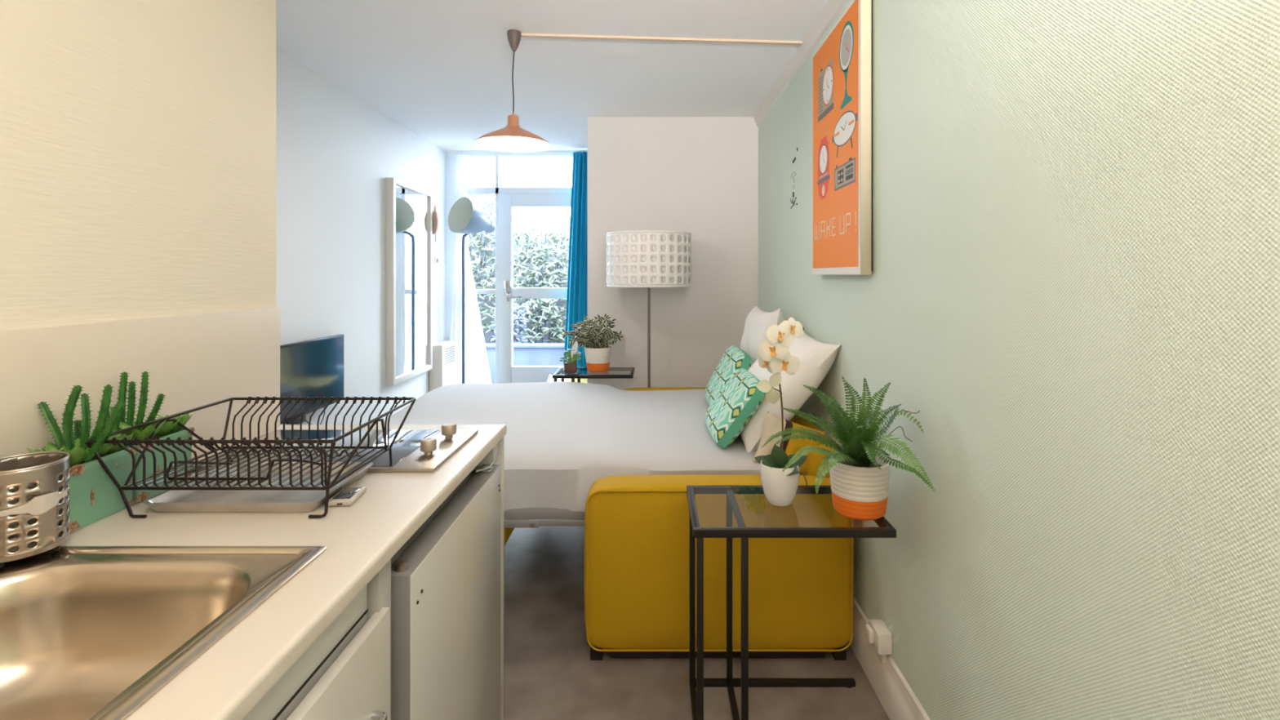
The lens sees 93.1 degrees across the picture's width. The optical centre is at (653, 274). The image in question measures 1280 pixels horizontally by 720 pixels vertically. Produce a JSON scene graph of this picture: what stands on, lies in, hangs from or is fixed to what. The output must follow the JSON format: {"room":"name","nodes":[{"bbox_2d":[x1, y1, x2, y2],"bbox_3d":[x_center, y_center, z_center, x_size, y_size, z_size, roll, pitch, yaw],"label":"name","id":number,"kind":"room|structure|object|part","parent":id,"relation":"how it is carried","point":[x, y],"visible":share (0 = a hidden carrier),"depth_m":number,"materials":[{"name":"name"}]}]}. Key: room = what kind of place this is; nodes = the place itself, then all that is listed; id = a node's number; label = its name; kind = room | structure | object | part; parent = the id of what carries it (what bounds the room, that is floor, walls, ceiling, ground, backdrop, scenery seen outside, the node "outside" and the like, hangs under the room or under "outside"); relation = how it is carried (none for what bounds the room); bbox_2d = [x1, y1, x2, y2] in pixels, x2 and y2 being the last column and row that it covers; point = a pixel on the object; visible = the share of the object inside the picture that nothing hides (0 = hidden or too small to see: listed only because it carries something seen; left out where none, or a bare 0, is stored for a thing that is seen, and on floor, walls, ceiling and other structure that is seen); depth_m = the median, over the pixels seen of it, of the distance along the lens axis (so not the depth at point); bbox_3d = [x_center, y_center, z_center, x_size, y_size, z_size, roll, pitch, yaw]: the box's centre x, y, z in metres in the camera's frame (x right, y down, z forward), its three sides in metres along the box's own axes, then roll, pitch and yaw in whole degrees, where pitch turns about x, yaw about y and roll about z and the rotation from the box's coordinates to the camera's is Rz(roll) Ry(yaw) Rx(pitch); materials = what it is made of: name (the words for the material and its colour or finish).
{"room":"studio apartment","nodes":[
{"label":"studio apartment","id":0,"kind":"room"},
{"bbox_2d":[0,0,275,330],"bbox_3d":[-1.560,0.122,0.175,0.880,2.455,3.250,0,0,0],"label":"wall","id":1,"kind":"structure","parent":0,"point":[138,137],"depth_m":1.30,"materials":[{"name":"beige paint"}]},
{"bbox_2d":[0,306,279,528],"bbox_3d":[-1.113,0.273,0.497,0.015,0.354,2.595,0,0,0],"label":"backsplash","id":2,"kind":"structure","parent":1,"relation":"attached to","point":[197,360],"depth_m":1.34,"materials":[{"name":"beige laminate"}]},
{"bbox_2d":[275,49,445,424],"bbox_3d":[-1.925,0.122,3.675,0.150,2.455,3.750,0,0,0],"label":"wall","id":3,"kind":"structure","parent":0,"point":[335,152],"depth_m":3.63,"materials":[{"name":"white paint"}]},
{"bbox_2d":[280,333,343,424],"bbox_3d":[-1.808,0.571,3.152,0.082,0.463,0.645,0,0,0],"label":"television","id":4,"kind":"object","parent":3,"relation":"attached to","point":[314,367],"visible":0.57,"depth_m":3.12,"materials":[{"name":"black"}]},
{"bbox_2d":[385,177,432,385],"bbox_3d":[-1.821,0.048,4.554,0.055,1.435,0.742,0,0,0],"label":"wall mirror","id":5,"kind":"object","parent":3,"relation":"attached to","point":[408,206],"visible":1,"depth_m":4.45,"materials":[{"name":"white mirror"}]},
{"bbox_2d":[395,185,428,377],"bbox_3d":[-1.829,0.048,4.554,0.038,1.355,0.662,0,0,0],"label":"mirror glass","id":6,"kind":"object","parent":5,"relation":"attached to","point":[411,202],"depth_m":4.54,"materials":[{"name":"mirror"}]},
{"bbox_2d":[432,204,438,242],"bbox_3d":[-1.799,-0.416,4.957,0.101,0.302,0.018,0,0,22],"label":"wall clock","id":7,"kind":"object","parent":3,"relation":"attached to","point":[435,218],"visible":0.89,"depth_m":4.94,"materials":[{"name":"beige wood"}]},
{"bbox_2d":[435,257,438,264],"bbox_3d":[-1.843,-0.120,5.160,0.014,0.060,0.060,0,0,0],"label":"light switch","id":8,"kind":"object","parent":3,"relation":"attached to","point":[436,258],"visible":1,"depth_m":5.15,"materials":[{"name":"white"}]},
{"bbox_2d":[429,340,454,391],"bbox_3d":[-1.793,0.905,5.188,0.110,0.650,0.395,0,0,0],"label":"wall heater","id":9,"kind":"object","parent":3,"relation":"attached to","point":[442,372],"visible":0.41,"depth_m":5.01,"materials":[{"name":"white"}]},
{"bbox_2d":[445,346,454,364],"bbox_3d":[-1.739,0.686,5.215,0.002,0.128,0.290,0,0,0],"label":"grille","id":10,"kind":"object","parent":9,"relation":"attached to","point":[450,350],"depth_m":5.19,"materials":[{"name":"grey"}]},
{"bbox_2d":[275,0,828,150],"bbox_3d":[-0.557,-1.165,2.050,2.985,0.120,7.100,0,0,0],"label":"ceiling","id":11,"kind":"structure","parent":0,"point":[441,69],"depth_m":3.08,"materials":[{"name":"white paint"}]},
{"bbox_2d":[474,29,551,151],"bbox_3d":[-0.638,-0.848,2.760,0.339,0.515,0.339,0,0,0],"label":"pendant lamp","id":12,"kind":"object","parent":11,"relation":"hanging from","point":[511,138],"visible":1,"depth_m":2.76,"materials":[{"name":"orange"}]},
{"bbox_3d":[-0.638,-0.665,2.760,0.339,0.146,0.339,0,0,0],"label":"lamp shade","id":13,"kind":"part","parent":12,"relation":"part of","materials":[{"name":"orange metal"}]},
{"bbox_3d":[-0.638,-0.625,2.760,0.058,0.070,0.058,0,0,0],"label":"bulb","id":14,"kind":"part","parent":12,"relation":"part of","materials":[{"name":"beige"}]},
{"bbox_2d":[442,150,586,151],"bbox_3d":[-1.155,-1.080,5.290,1.370,0.014,0.014,0,0,0],"label":"rail","id":15,"kind":"object","parent":11,"relation":"attached to","point":[442,150],"visible":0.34,"depth_m":5.29,"materials":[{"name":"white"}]},
{"bbox_2d":[448,154,492,383],"bbox_3d":[-1.593,0.130,5.300,0.485,2.360,0.045,0,0,0],"label":"sheer curtain","id":16,"kind":"object","parent":15,"relation":"hanging from","point":[477,369],"visible":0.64,"depth_m":5.30,"materials":[{"name":"white fabric"}]},
{"bbox_2d":[563,151,586,374],"bbox_3d":[-0.654,0.130,5.281,0.308,2.400,0.078,0,0,0],"label":"curtain","id":17,"kind":"object","parent":15,"relation":"hanging from","point":[576,296],"visible":0.44,"depth_m":5.28,"materials":[{"name":"teal fabric"}]},
{"bbox_2d":[520,33,802,44],"bbox_3d":[0.049,-1.100,2.833,1.316,0.010,0.024,0,0,-4],"label":"cable cover","id":18,"kind":"object","parent":11,"relation":"attached to","point":[523,35],"visible":0.93,"depth_m":2.82,"materials":[{"name":"beige plastic"}]},
{"bbox_2d":[586,116,758,390],"bbox_3d":[0.136,0.122,4.325,1.198,2.455,0.150,0,0,0],"label":"wall","id":19,"kind":"structure","parent":0,"point":[696,175],"depth_m":4.25,"materials":[{"name":"white paint"}]},
{"bbox_2d":[504,519,889,719],"bbox_3d":[-0.557,1.400,1.975,2.985,0.100,6.950,0,0,0],"label":"floor","id":20,"kind":"structure","parent":0,"point":[550,673],"depth_m":2.05,"materials":[{"name":"concrete"}]},
{"bbox_2d":[241,559,391,719],"bbox_3d":[-0.758,0.916,0.036,0.684,0.868,2.032,0,0,0],"label":"base cabinet","id":21,"kind":"object","parent":20,"relation":"on","point":[344,673],"visible":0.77,"depth_m":0.90,"materials":[{"name":"grey paint"}]},
{"bbox_2d":[60,424,506,719],"bbox_3d":[-0.779,0.465,0.410,0.678,0.030,2.820,0,0,0],"label":"countertop","id":22,"kind":"structure","parent":21,"relation":"on","point":[229,678],"depth_m":1.02,"materials":[{"name":"beige laminate"}]},
{"bbox_2d":[0,450,70,568],"bbox_3d":[-1.011,0.372,0.966,0.127,0.149,0.121,0,0,0],"label":"utensil holder","id":23,"kind":"object","parent":22,"relation":"on","point":[35,488],"visible":1,"depth_m":0.95,"materials":[{"name":"silver metal"}]},
{"bbox_2d":[26,384,137,533],"bbox_3d":[-1.028,0.323,1.116,0.171,0.253,0.162,0,0,0],"label":"succulent planter","id":24,"kind":"object","parent":22,"relation":"on","point":[94,496],"visible":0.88,"depth_m":1.09,"materials":[{"name":"green metal"}]},
{"bbox_3d":[-1.078,0.282,1.090,0.058,0.107,0.019,0,0,0],"label":"spiky stem","id":25,"kind":"part","parent":24,"relation":"part of","materials":[{"name":"green plant"}]},
{"bbox_3d":[-1.037,0.264,1.079,0.037,0.135,0.021,0,0,0],"label":"spiky stem","id":26,"kind":"part","parent":24,"relation":"part of","materials":[{"name":"green plant"}]},
{"bbox_3d":[-1.064,0.306,1.119,0.019,0.074,0.019,0,0,0],"label":"spiky stem","id":27,"kind":"part","parent":24,"relation":"part of","materials":[{"name":"green plant"}]},
{"bbox_3d":[-1.054,0.392,1.111,0.098,0.114,0.142,0,0,0],"label":"pot","id":28,"kind":"part","parent":24,"relation":"part of","materials":[{"name":"green metal"}]},
{"bbox_3d":[-1.038,0.277,1.105,0.025,0.120,0.026,0,0,0],"label":"spiky stem","id":29,"kind":"part","parent":24,"relation":"part of","materials":[{"name":"green plant"}]},
{"bbox_3d":[-1.003,0.266,1.089,0.061,0.136,0.021,0,0,0],"label":"spiky stem","id":30,"kind":"part","parent":24,"relation":"part of","materials":[{"name":"green plant"}]},
{"bbox_3d":[-0.980,0.279,1.080,0.074,0.108,0.021,0,0,0],"label":"spiky stem","id":31,"kind":"part","parent":24,"relation":"part of","materials":[{"name":"green plant"}]},
{"bbox_2d":[104,371,195,503],"bbox_3d":[-1.055,0.323,1.262,0.142,0.254,0.168,0,0,0],"label":"succulent planter","id":32,"kind":"object","parent":22,"relation":"on","point":[171,429],"visible":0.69,"depth_m":1.23,"materials":[{"name":"green metal"}]},
{"bbox_3d":[-1.082,0.296,1.220,0.025,0.062,0.018,0,0,0],"label":"spiky stem","id":33,"kind":"part","parent":32,"relation":"part of","materials":[{"name":"green plant"}]},
{"bbox_3d":[-1.078,0.263,1.230,0.025,0.132,0.020,0,0,0],"label":"spiky stem","id":34,"kind":"part","parent":32,"relation":"part of","materials":[{"name":"green plant"}]},
{"bbox_3d":[-1.071,0.275,1.240,0.024,0.114,0.019,0,0,0],"label":"spiky stem","id":35,"kind":"part","parent":32,"relation":"part of","materials":[{"name":"green plant"}]},
{"bbox_3d":[-1.040,0.263,1.230,0.034,0.134,0.019,0,0,0],"label":"spiky stem","id":36,"kind":"part","parent":32,"relation":"part of","materials":[{"name":"green plant"}]},
{"bbox_3d":[-1.015,0.285,1.224,0.063,0.092,0.018,0,0,11],"label":"spiky stem","id":37,"kind":"part","parent":32,"relation":"part of","materials":[{"name":"green plant"}]},
{"bbox_3d":[-1.054,0.392,1.258,0.098,0.114,0.144,0,0,0],"label":"pot","id":38,"kind":"part","parent":32,"relation":"part of","materials":[{"name":"green metal"}]},
{"bbox_2d":[0,546,326,719],"bbox_3d":[-0.804,0.535,0.677,0.541,0.183,0.635,0,0,0],"label":"sink","id":39,"kind":"object","parent":22,"relation":"in","point":[87,633],"visible":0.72,"depth_m":0.93,"materials":[{"name":"silver metal"}]},
{"bbox_2d":[84,396,416,518],"bbox_3d":[-0.792,0.370,1.269,0.446,0.159,0.385,0,0,0],"label":"dish rack","id":40,"kind":"object","parent":22,"relation":"on","point":[208,444],"visible":0.99,"depth_m":1.18,"materials":[{"name":"black metal"}]},
{"bbox_3d":[-0.983,0.373,1.115,0.087,0.153,0.037,0,0,-27],"label":"leg","id":41,"kind":"part","parent":40,"relation":"part of","materials":[{"name":"brown metal"}]},
{"bbox_3d":[-0.986,0.373,1.414,0.095,0.153,0.043,0,0,35],"label":"leg","id":42,"kind":"part","parent":40,"relation":"part of","materials":[{"name":"brown metal"}]},
{"bbox_3d":[-0.598,0.373,1.110,0.079,0.153,0.028,0,0,31],"label":"leg","id":43,"kind":"part","parent":40,"relation":"part of","materials":[{"name":"brown metal"}]},
{"bbox_3d":[-0.596,0.373,1.419,0.087,0.153,0.030,0,0,-40],"label":"leg","id":44,"kind":"part","parent":40,"relation":"part of","materials":[{"name":"brown metal"}]},
{"bbox_2d":[142,462,373,512],"bbox_3d":[-0.795,0.438,1.252,0.332,0.024,0.251,0,0,0],"label":"drip tray","id":45,"kind":"object","parent":22,"relation":"on","point":[168,500],"visible":0.76,"depth_m":1.21,"materials":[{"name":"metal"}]},
{"bbox_2d":[191,422,478,472],"bbox_3d":[-0.786,0.426,1.550,0.577,0.047,0.350,0,0,0],"label":"cooktop","id":46,"kind":"object","parent":22,"relation":"in","point":[413,451],"visible":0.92,"depth_m":1.53,"materials":[{"name":"silver metal"}]},
{"bbox_3d":[-0.830,0.440,1.550,0.465,0.002,0.324,0,0,0],"label":"glass","id":47,"kind":"part","parent":46,"relation":"part of","materials":[{"name":"grey ceramic"}]},
{"bbox_3d":[-0.552,0.421,1.487,0.039,0.037,0.039,0,0,0],"label":"knob","id":48,"kind":"part","parent":46,"relation":"part of","materials":[{"name":"beige metal"}]},
{"bbox_3d":[-0.552,0.421,1.637,0.039,0.037,0.039,0,0,0],"label":"knob","id":49,"kind":"part","parent":46,"relation":"part of","materials":[{"name":"beige metal"}]},
{"bbox_2d":[328,486,366,506],"bbox_3d":[-0.614,0.444,1.214,0.048,0.011,0.085,0,0,-6],"label":"phone","id":50,"kind":"object","parent":22,"relation":"on","point":[346,496],"visible":0.84,"depth_m":1.20,"materials":[{"name":"beige plastic"}]},
{"bbox_3d":[-0.453,0.912,0.711,0.020,0.705,0.622,0,0,0],"label":"door","id":51,"kind":"part","parent":21,"relation":"part of","materials":[{"name":"grey paint"}]},
{"bbox_3d":[-0.465,0.916,1.028,0.020,0.868,0.047,0,0,0],"label":"panel","id":52,"kind":"part","parent":21,"relation":"part of","materials":[{"name":"grey wood"}]},
{"bbox_3d":[-0.430,0.695,0.902,0.028,0.012,0.122,0,0,0],"label":"handle","id":53,"kind":"part","parent":21,"relation":"part of","materials":[{"name":"silver metal"}]},
{"bbox_2d":[391,452,500,719],"bbox_3d":[-0.758,0.920,1.409,0.664,0.820,0.673,0,0,0],"label":"fridge","id":54,"kind":"object","parent":20,"relation":"on","point":[446,578],"visible":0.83,"depth_m":1.31,"materials":[{"name":"grey"}]},
{"bbox_2d":[447,196,495,383],"bbox_3d":[-1.534,0.362,5.006,0.362,1.977,0.400,0,0,17],"label":"floor lamp","id":55,"kind":"object","parent":20,"relation":"on","point":[465,216],"visible":0.86,"depth_m":4.98,"materials":[{"name":"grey metal"}]},
{"bbox_2d":[476,435,504,719],"bbox_3d":[-0.782,0.915,1.776,0.671,0.869,0.083,0,0,0],"label":"end panel","id":56,"kind":"object","parent":20,"relation":"on","point":[490,457],"visible":0.05,"depth_m":1.79,"materials":[{"name":"grey paint"}]},
{"bbox_2d":[546,374,586,382],"bbox_3d":[-0.635,0.944,4.900,0.490,0.819,0.480,0,0,0],"label":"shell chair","id":57,"kind":"object","parent":20,"relation":"on","point":[550,379],"visible":0.06,"depth_m":5.08,"materials":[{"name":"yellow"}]},
{"bbox_2d":[552,367,634,382],"bbox_3d":[-0.385,0.993,4.003,0.510,0.714,0.331,0,0,0],"label":"side table","id":58,"kind":"object","parent":20,"relation":"on","point":[556,375],"visible":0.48,"depth_m":3.84,"materials":[{"name":"black metal"}]},
{"bbox_2d":[559,341,581,373],"bbox_3d":[-0.536,0.530,3.928,0.149,0.209,0.145,0,0,-23],"label":"potted plant","id":59,"kind":"object","parent":58,"relation":"on","point":[570,366],"visible":1,"depth_m":3.91,"materials":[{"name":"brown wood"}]},
{"bbox_3d":[-0.536,0.602,3.930,0.072,0.065,0.072,0,0,0],"label":"pot","id":60,"kind":"part","parent":59,"relation":"part of","materials":[{"name":"brown ceramic"}]},
{"bbox_3d":[-0.510,0.995,4.156,0.018,0.674,0.018,0,0,0],"label":"leg","id":61,"kind":"part","parent":58,"relation":"part of","materials":[{"name":"black metal"}]},
{"bbox_2d":[560,313,623,372],"bbox_3d":[-0.395,0.446,3.979,0.408,0.377,0.242,0,0,-20],"label":"potted ficus","id":62,"kind":"object","parent":58,"relation":"on","point":[597,338],"visible":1,"depth_m":3.94,"materials":[{"name":"green plant"}]},
{"bbox_3d":[-0.396,0.391,3.986,0.345,0.201,0.183,0,0,-14],"label":"stem","id":63,"kind":"part","parent":62,"relation":"part of","materials":[{"name":"green plant"}]},
{"bbox_2d":[584,346,611,372],"bbox_3d":[-0.365,0.555,4.000,0.181,0.158,0.181,0,0,0],"label":"pot","id":64,"kind":"object","parent":62,"relation":"attached to","point":[597,358],"depth_m":3.93,"materials":[{"name":"white ceramic"}]},
{"bbox_2d":[606,230,691,387],"bbox_3d":[-0.028,0.540,3.962,0.557,1.620,0.557,0,0,0],"label":"floor lamp","id":65,"kind":"object","parent":20,"relation":"on","point":[648,259],"visible":1,"depth_m":3.72,"materials":[{"name":"white fabric"}]},
{"bbox_3d":[-0.028,-0.096,3.962,0.552,0.349,0.552,0,0,0],"label":"lamp shade","id":66,"kind":"part","parent":65,"relation":"part of","materials":[{"name":"white fabric"}]},
{"bbox_2d":[504,386,853,660],"bbox_3d":[-0.300,1.000,3.007,2.030,0.700,1.846,0,0,0],"label":"bed","id":67,"kind":"object","parent":20,"relation":"on","point":[637,527],"visible":0.57,"depth_m":2.09,"materials":[{"name":"yellow fabric"}]},
{"bbox_3d":[-0.607,1.063,3.000,0.154,0.249,1.240,0,0,0],"label":"panel","id":68,"kind":"part","parent":67,"relation":"part of","materials":[{"name":"yellow fabric"}]},
{"bbox_3d":[-0.407,0.921,2.991,1.815,0.066,1.442,0,0,0],"label":"bed frame","id":69,"kind":"part","parent":67,"relation":"part of","materials":[{"name":"grey paint"}]},
{"bbox_2d":[378,381,759,511],"bbox_3d":[-0.400,0.776,3.066,1.890,0.232,1.678,0,0,0],"label":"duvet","id":70,"kind":"object","parent":67,"relation":"on","point":[561,438],"visible":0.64,"depth_m":2.67,"materials":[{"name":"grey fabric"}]},
{"bbox_2d":[704,345,751,405],"bbox_3d":[0.375,0.528,3.080,0.202,0.304,0.444,0,0,-1],"label":"throw cushion","id":71,"kind":"object","parent":70,"relation":"on","point":[734,358],"visible":0.63,"depth_m":2.98,"materials":[{"name":"green fabric"}]},
{"bbox_2d":[705,368,765,448],"bbox_3d":[0.345,0.560,2.600,0.219,0.268,0.444,0,0,-1],"label":"throw cushion","id":72,"kind":"object","parent":70,"relation":"on","point":[739,400],"visible":0.99,"depth_m":2.42,"materials":[{"name":"green fabric"}]},
{"bbox_2d":[740,330,840,452],"bbox_3d":[0.539,0.478,2.660,0.380,0.483,0.610,0,0,-2],"label":"pillow","id":73,"kind":"object","parent":70,"relation":"on","point":[816,358],"visible":0.5,"depth_m":2.41,"materials":[{"name":"white fabric"}]},
{"bbox_3d":[0.230,1.016,3.835,0.947,0.595,0.192,0,0,0],"label":"armrest","id":74,"kind":"part","parent":67,"relation":"part of","materials":[{"name":"yellow fabric"}]},
{"bbox_3d":[0.230,1.023,2.176,0.947,0.582,0.184,0,0,0],"label":"armrest","id":75,"kind":"part","parent":67,"relation":"part of","materials":[{"name":"yellow fabric"}]},
{"bbox_2d":[740,305,784,365],"bbox_3d":[0.578,0.445,3.260,0.209,0.566,0.560,0,0,-3],"label":"pillow","id":76,"kind":"object","parent":67,"relation":"on","point":[757,322],"visible":0.3,"depth_m":3.10,"materials":[{"name":"white fabric"}]},
{"bbox_2d":[751,411,825,475],"bbox_3d":[0.520,0.660,2.324,0.293,0.266,0.109,0,0,-4],"label":"cushion","id":77,"kind":"object","parent":67,"relation":"on","point":[773,424],"visible":0.51,"depth_m":2.29,"materials":[{"name":"yellow fabric"}]},
{"bbox_3d":[0.645,0.975,3.004,0.140,0.650,1.472,0,0,0],"label":"backrest","id":78,"kind":"part","parent":67,"relation":"part of","materials":[{"name":"yellow fabric"}]},
{"bbox_2d":[686,485,896,719],"bbox_3d":[0.386,1.022,1.825,0.553,0.656,0.356,0,0,0],"label":"side table","id":79,"kind":"object","parent":20,"relation":"on","point":[886,530],"visible":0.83,"depth_m":1.73,"materials":[{"name":"black metal"}]},
{"bbox_3d":[0.128,1.024,1.991,0.018,0.615,0.018,0,0,0],"label":"leg","id":80,"kind":"part","parent":79,"relation":"part of","materials":[{"name":"black metal"}]},
{"bbox_3d":[0.128,1.024,1.659,0.018,0.615,0.018,0,0,0],"label":"leg","id":81,"kind":"part","parent":79,"relation":"part of","materials":[{"name":"black metal"}]},
{"bbox_3d":[0.250,1.024,1.991,0.018,0.615,0.018,0,0,0],"label":"leg","id":82,"kind":"part","parent":79,"relation":"part of","materials":[{"name":"black metal"}]},
{"bbox_3d":[0.250,1.024,1.659,0.018,0.615,0.018,0,0,0],"label":"leg","id":83,"kind":"part","parent":79,"relation":"part of","materials":[{"name":"black metal"}]},
{"bbox_3d":[0.391,1.341,1.825,0.543,0.019,0.350,0,0,0],"label":"floor frame","id":84,"kind":"part","parent":79,"relation":"part of","materials":[{"name":"black metal"}]},
{"bbox_2d":[754,317,807,506],"bbox_3d":[0.386,0.410,1.835,0.159,0.568,0.137,0,0,-15],"label":"potted orchid","id":85,"kind":"object","parent":79,"relation":"on","point":[780,487],"visible":0.98,"depth_m":1.80,"materials":[{"name":"white"}]},
{"bbox_3d":[0.342,0.265,1.829,0.016,0.065,0.074,0,0,-43],"label":"flower","id":86,"kind":"part","parent":85,"relation":"part of","materials":[{"name":"white plant"}]},
{"bbox_3d":[0.353,0.220,1.788,0.089,0.076,0.015,0,0,19],"label":"flower","id":87,"kind":"part","parent":85,"relation":"part of","materials":[{"name":"white plant"}]},
{"bbox_3d":[0.399,0.376,1.810,0.080,0.439,0.049,0,0,44],"label":"stem","id":88,"kind":"part","parent":85,"relation":"part of","materials":[{"name":"brown"}]},
{"bbox_3d":[0.385,0.633,1.845,0.118,0.122,0.118,0,0,0],"label":"pot","id":89,"kind":"part","parent":85,"relation":"part of","materials":[{"name":"white ceramic"}]},
{"bbox_3d":[0.375,0.177,1.779,0.082,0.071,0.019,0,0,6],"label":"flower","id":90,"kind":"part","parent":85,"relation":"part of","materials":[{"name":"white plant"}]},
{"bbox_3d":[0.390,0.262,1.799,0.089,0.075,0.019,0,0,5],"label":"flower","id":91,"kind":"part","parent":85,"relation":"part of","materials":[{"name":"white plant"}]},
{"bbox_3d":[0.408,0.157,1.780,0.075,0.062,0.020,0,0,-15],"label":"flower","id":92,"kind":"part","parent":85,"relation":"part of","materials":[{"name":"white plant"}]},
{"bbox_3d":[0.386,0.706,1.825,0.553,0.022,0.350,0,0,0],"label":"frame","id":93,"kind":"part","parent":79,"relation":"part of","materials":[{"name":"black metal"}]},
{"bbox_2d":[761,377,935,520],"bbox_3d":[0.523,0.498,1.707,0.428,0.392,0.343,0,0,11],"label":"potted fern","id":94,"kind":"object","parent":79,"relation":"on","point":[860,474],"visible":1,"depth_m":1.71,"materials":[{"name":"green plant"}]},
{"bbox_2d":[828,450,891,520],"bbox_3d":[0.603,0.617,1.775,0.174,0.155,0.174,0,0,0],"label":"pot","id":95,"kind":"object","parent":94,"relation":"attached to","point":[860,491],"depth_m":1.71,"materials":[{"name":"white ceramic"}]},
{"bbox_2d":[758,0,1279,719],"bbox_3d":[0.810,0.122,2.050,0.150,2.455,7.000,0,0,0],"label":"wall","id":96,"kind":"structure","parent":0,"point":[1073,286],"depth_m":1.08,"materials":[{"name":"green paint"}]},
{"bbox_2d":[790,147,797,208],"bbox_3d":[0.735,-0.500,3.164,0.010,0.296,0.162,0,0,0],"label":"sticker","id":97,"kind":"object","parent":96,"relation":"attached to","point":[797,148],"visible":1,"depth_m":3.17,"materials":[{"name":"grey"}]},
{"bbox_2d":[753,0,848,127],"bbox_3d":[0.720,-1.070,1.475,0.030,0.070,5.550,0,0,0],"label":"trim","id":98,"kind":"structure","parent":96,"relation":"attached to","point":[832,8],"depth_m":2.91,"materials":[{"name":"white"}]},
{"bbox_2d":[812,0,872,275],"bbox_3d":[0.711,-0.475,2.326,0.046,0.952,0.618,0,0,0],"label":"canvas","id":99,"kind":"object","parent":96,"relation":"attached to","point":[842,63],"visible":1,"depth_m":2.19,"materials":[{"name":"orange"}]},
{"bbox_3d":[0.730,-0.475,2.326,0.008,0.928,0.594,0,0,0],"label":"frame","id":100,"kind":"part","parent":99,"relation":"part of","materials":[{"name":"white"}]},
{"bbox_2d":[865,619,892,663],"bbox_3d":[0.705,1.160,1.903,0.060,0.110,0.085,0,0,0],"label":"wall socket","id":101,"kind":"object","parent":96,"relation":"attached to","point":[877,633],"visible":0.99,"depth_m":1.88,"materials":[{"name":"white plastic"}]},
{"bbox_2d":[848,597,930,719],"bbox_3d":[0.726,1.265,1.475,0.018,0.170,5.550,0,0,0],"label":"baseboard","id":102,"kind":"structure","parent":96,"relation":"attached to","point":[895,695],"depth_m":1.87,"materials":[{"name":"white"}]},
{"bbox_3d":[0.136,0.123,5.475,1.198,2.455,0.150,0,0,0],"label":"wall window","id":103,"kind":"structure","parent":0,"visible":0},
{"bbox_2d":[445,151,582,383],"bbox_3d":[-1.157,0.122,5.445,1.387,2.455,0.090,0,0,0],"label":"window","id":104,"kind":"structure","parent":103,"relation":"attached to","point":[450,156],"depth_m":5.40,"materials":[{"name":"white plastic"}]},
{"bbox_2d":[498,194,571,383],"bbox_3d":[-0.929,0.306,5.398,0.898,2.049,0.124,0,0,0],"label":"door","id":105,"kind":"structure","parent":104,"relation":"attached to","point":[508,372],"depth_m":5.39,"materials":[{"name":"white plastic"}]},
{"bbox_3d":[-1.240,0.145,5.370,0.163,0.190,0.066,0,0,0],"label":"handle","id":106,"kind":"part","parent":105,"relation":"part of","materials":[{"name":"silver metal"}]},
{"label":"outside","id":107,"kind":"structure","parent":0,"visible":0},
{"bbox_3d":[-1.500,1.430,10.800,15.000,0.080,10.400,0,0,0],"label":"paving","id":108,"kind":"object","parent":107,"visible":0},
{"bbox_2d":[468,179,495,342],"bbox_3d":[-2.627,0.002,8.744,1.049,2.705,0.696,0,0,7],"label":"shrub","id":109,"kind":"object","parent":108,"relation":"on","point":[476,259],"visible":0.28,"depth_m":8.68,"materials":[{"name":"green plant"}]},
{"bbox_2d":[490,301,529,342],"bbox_3d":[-1.935,0.853,8.141,0.558,1.004,0.397,0,0,0],"label":"shrub","id":110,"kind":"object","parent":108,"relation":"on","point":[518,337],"visible":0.3,"depth_m":8.11,"materials":[{"name":"green plant"}]},
{"bbox_2d":[468,217,570,342],"bbox_3d":[-1.500,0.290,9.300,15.000,2.320,0.200,0,0,0],"label":"wall","id":111,"kind":"structure","parent":108,"relation":"on","point":[555,223],"depth_m":9.20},
{"bbox_2d":[484,342,564,383],"bbox_3d":[-1.000,1.140,7.775,8.000,0.500,0.230,0,0,0],"label":"wall","id":112,"kind":"structure","parent":108,"relation":"on","point":[524,353],"depth_m":7.70,"materials":[{"name":"white paint"}]},
{"bbox_2d":[513,223,569,342],"bbox_3d":[-1.628,0.313,8.721,1.068,2.080,0.690,0,0,0],"label":"shrub","id":113,"kind":"object","parent":108,"relation":"on","point":[541,323],"visible":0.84,"depth_m":8.64,"materials":[{"name":"green plant"}]}
]}

